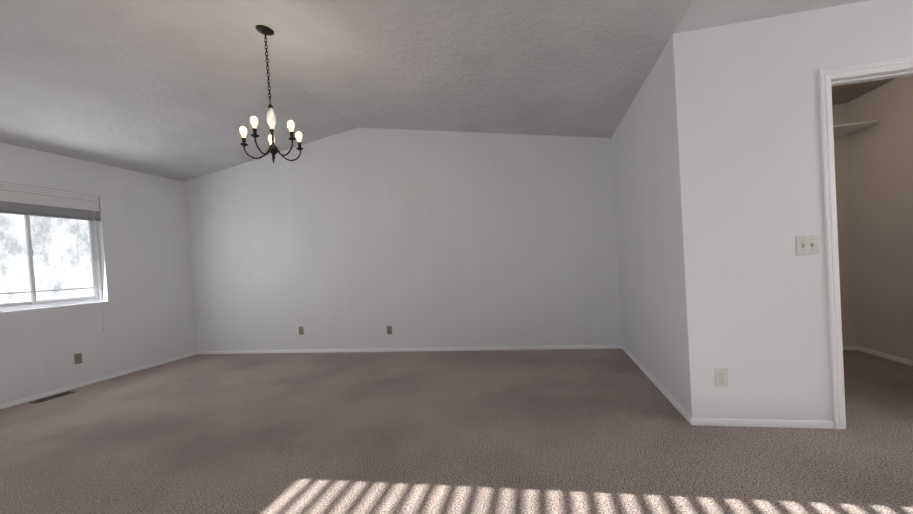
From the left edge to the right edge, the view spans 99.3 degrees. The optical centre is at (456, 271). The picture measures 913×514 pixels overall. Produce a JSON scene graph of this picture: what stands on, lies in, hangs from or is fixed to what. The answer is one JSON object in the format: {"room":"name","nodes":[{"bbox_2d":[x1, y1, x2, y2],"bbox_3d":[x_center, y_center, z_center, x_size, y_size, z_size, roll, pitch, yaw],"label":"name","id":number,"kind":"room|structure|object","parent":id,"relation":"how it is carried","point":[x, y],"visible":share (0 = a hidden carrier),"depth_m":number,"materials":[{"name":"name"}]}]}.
{"room":"empty living room","nodes":[
{"label":"empty living room","id":0,"kind":"room"},
{"bbox_2d":[0,142,196,404],"bbox_3d":[-4.796,-0.251,2.784,0.150,3.250,6.670,-3,1,12],"label":"wall","id":1,"kind":"structure","parent":0,"point":[147,306],"depth_m":4.81,"materials":[{"name":"paint"}]},
{"bbox_2d":[0,213,102,311],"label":"window","id":2,"kind":"structure","parent":1,"relation":"in","point":[34,303],"depth_m":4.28,"materials":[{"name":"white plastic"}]},
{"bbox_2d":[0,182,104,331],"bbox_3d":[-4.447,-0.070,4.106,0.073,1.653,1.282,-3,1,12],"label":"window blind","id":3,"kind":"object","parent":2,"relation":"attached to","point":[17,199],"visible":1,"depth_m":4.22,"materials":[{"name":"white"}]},
{"bbox_2d":[74,353,82,363],"bbox_3d":[-4.290,0.990,4.402,0.009,0.116,0.072,-3,1,12],"label":"outlet","id":4,"kind":"object","parent":1,"relation":"attached to","point":[78,358],"visible":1,"depth_m":4.40,"materials":[{"name":"beige plastic"}]},
{"bbox_2d":[0,351,196,408],"bbox_3d":[-4.614,1.344,2.813,0.012,0.044,6.340,-3,1,12],"label":"baseboard","id":5,"kind":"structure","parent":1,"relation":"attached to","point":[20,401],"depth_m":4.47,"materials":[{"name":"white wood"}]},
{"bbox_2d":[0,0,357,181],"bbox_3d":[-3.468,-1.569,2.454,3.030,0.532,6.670,-3,1,12],"label":"ceiling","id":6,"kind":"structure","parent":0,"point":[175,90],"depth_m":3.54,"materials":[{"name":"white paint"}]},
{"bbox_2d":[184,127,621,350],"bbox_3d":[-1.139,-0.530,5.323,6.240,3.250,0.150,-3,1,12],"label":"wall","id":7,"kind":"structure","parent":0,"point":[359,238],"depth_m":5.14,"materials":[{"name":"paint"}]},
{"bbox_2d":[299,327,303,334],"bbox_3d":[-2.211,0.845,5.518,0.072,0.116,0.009,-3,1,12],"label":"outlet","id":8,"kind":"object","parent":7,"relation":"attached to","point":[301,331],"visible":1,"depth_m":5.51,"materials":[{"name":"beige plastic"}]},
{"bbox_2d":[387,326,391,333],"bbox_3d":[-0.907,0.793,5.236,0.072,0.116,0.009,-3,1,12],"label":"outlet","id":9,"kind":"object","parent":7,"relation":"attached to","point":[389,329],"visible":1,"depth_m":5.23,"materials":[{"name":"beige plastic"}]},
{"bbox_2d":[197,345,620,353],"bbox_3d":[-0.978,1.067,5.259,6.060,0.044,0.012,-3,1,12],"label":"baseboard","id":10,"kind":"structure","parent":7,"relation":"attached to","point":[569,346],"depth_m":5.14,"materials":[{"name":"white wood"}]},
{"bbox_2d":[181,0,692,137],"bbox_3d":[-0.426,-1.694,1.794,3.201,0.635,6.670,-3,1,12],"label":"ceiling","id":11,"kind":"structure","parent":0,"point":[579,68],"depth_m":3.03,"materials":[{"name":"white paint"}]},
{"bbox_2d":[239,25,303,162],"bbox_3d":[-1.417,-1.344,2.924,0.445,0.988,0.432,-3,1,12],"label":"chandelier","id":12,"kind":"object","parent":11,"relation":"hanging from","point":[273,149],"visible":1,"depth_m":2.92,"materials":[{"name":"black metal"}]},
{"bbox_2d":[0,349,912,513],"bbox_3d":[-0.044,1.130,1.806,9.680,0.060,6.670,-3,1,12],"label":"floor","id":13,"kind":"structure","parent":0,"point":[584,431],"depth_m":2.44,"materials":[{"name":"carpet"}]},
{"bbox_2d":[29,391,74,402],"bbox_3d":[-4.210,1.312,4.045,0.120,0.008,0.340,-3,1,12],"label":"air vent register","id":14,"kind":"object","parent":13,"relation":"on","point":[51,397],"visible":1,"depth_m":4.03,"materials":[{"name":"grey"}]},
{"bbox_2d":[611,45,685,410],"bbox_3d":[1.710,-0.321,3.590,0.050,2.545,2.050,-3,1,12],"label":"wall","id":15,"kind":"structure","parent":0,"point":[643,175],"depth_m":3.19,"materials":[{"name":"paint"}]},
{"bbox_2d":[621,345,695,424],"bbox_3d":[1.739,0.932,3.538,0.013,0.044,2.142,-3,1,12],"label":"baseboard","id":16,"kind":"structure","parent":15,"relation":"attached to","point":[691,420],"depth_m":3.06,"materials":[{"name":"white wood"}]},
{"bbox_2d":[673,0,895,104],"bbox_3d":[2.835,-1.606,1.094,3.450,0.080,6.670,-3,1,12],"label":"ceiling","id":17,"kind":"structure","parent":0,"point":[700,14],"depth_m":2.28,"materials":[{"name":"white paint"}]},
{"bbox_2d":[667,0,912,420],"bbox_3d":[3.067,-0.377,2.186,3.300,2.545,0.120,-3,1,12],"label":"wall","id":18,"kind":"structure","parent":0,"point":[745,135],"depth_m":2.39,"materials":[{"name":"paint"}]},
{"bbox_2d":[715,369,727,386],"bbox_3d":[1.678,0.674,2.454,0.072,0.116,0.009,-3,1,12],"label":"outlet","id":19,"kind":"object","parent":18,"relation":"attached to","point":[721,377],"visible":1,"depth_m":2.45,"materials":[{"name":"white plastic"}]},
{"bbox_2d":[695,418,833,428],"bbox_3d":[1.910,0.944,2.411,0.736,0.044,0.012,-3,1,12],"label":"baseboard","id":20,"kind":"structure","parent":18,"relation":"attached to","point":[753,422],"depth_m":2.41,"materials":[{"name":"white wood"}]},
{"bbox_2d":[796,235,818,254],"bbox_3d":[2.111,-0.158,2.329,0.116,0.116,0.017,-3,1,12],"label":"switch plate","id":21,"kind":"object","parent":18,"relation":"attached to","point":[807,245],"visible":1,"depth_m":2.33,"materials":[{"name":"white plastic"}]},
{"bbox_2d":[817,56,912,428],"bbox_3d":[2.626,-0.148,2.288,0.838,2.139,0.158,-3,1,12],"label":"door frame","id":22,"kind":"structure","parent":18,"relation":"attached to","point":[828,78],"depth_m":2.29,"materials":[{"name":"white wood"}]},
{"bbox_2d":[832,103,856,345],"bbox_3d":[3.065,-0.420,4.314,2.302,2.545,0.360,-3,1,12],"label":"wall","id":23,"kind":"structure","parent":0,"point":[845,236],"depth_m":3.94,"materials":[{"name":"paint"}]},
{"bbox_2d":[843,346,856,349],"bbox_3d":[3.032,0.838,4.172,2.150,0.044,0.012,-3,1,12],"label":"baseboard","id":24,"kind":"structure","parent":23,"relation":"attached to","point":[844,347],"depth_m":3.95,"materials":[{"name":"white wood"}]},
{"bbox_2d":[833,120,877,136],"bbox_3d":[2.863,-0.760,3.941,2.099,1.110,0.424,-3,1,12],"label":"closet shelving","id":25,"kind":"object","parent":23,"relation":"attached to","point":[839,130],"depth_m":3.54,"materials":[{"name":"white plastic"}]},
{"bbox_2d":[847,76,912,360],"bbox_3d":[3.883,-0.445,3.010,0.150,2.545,1.840,-3,1,12],"label":"wall","id":26,"kind":"structure","parent":0,"point":[881,165],"depth_m":3.56,"materials":[{"name":"paint"}]},
{"bbox_2d":[857,346,912,365],"bbox_3d":[3.878,0.808,3.033,0.012,0.044,1.800,-3,1,12],"label":"baseboard","id":27,"kind":"structure","parent":26,"relation":"attached to","point":[887,356],"depth_m":3.61,"materials":[{"name":"white wood"}]}
]}

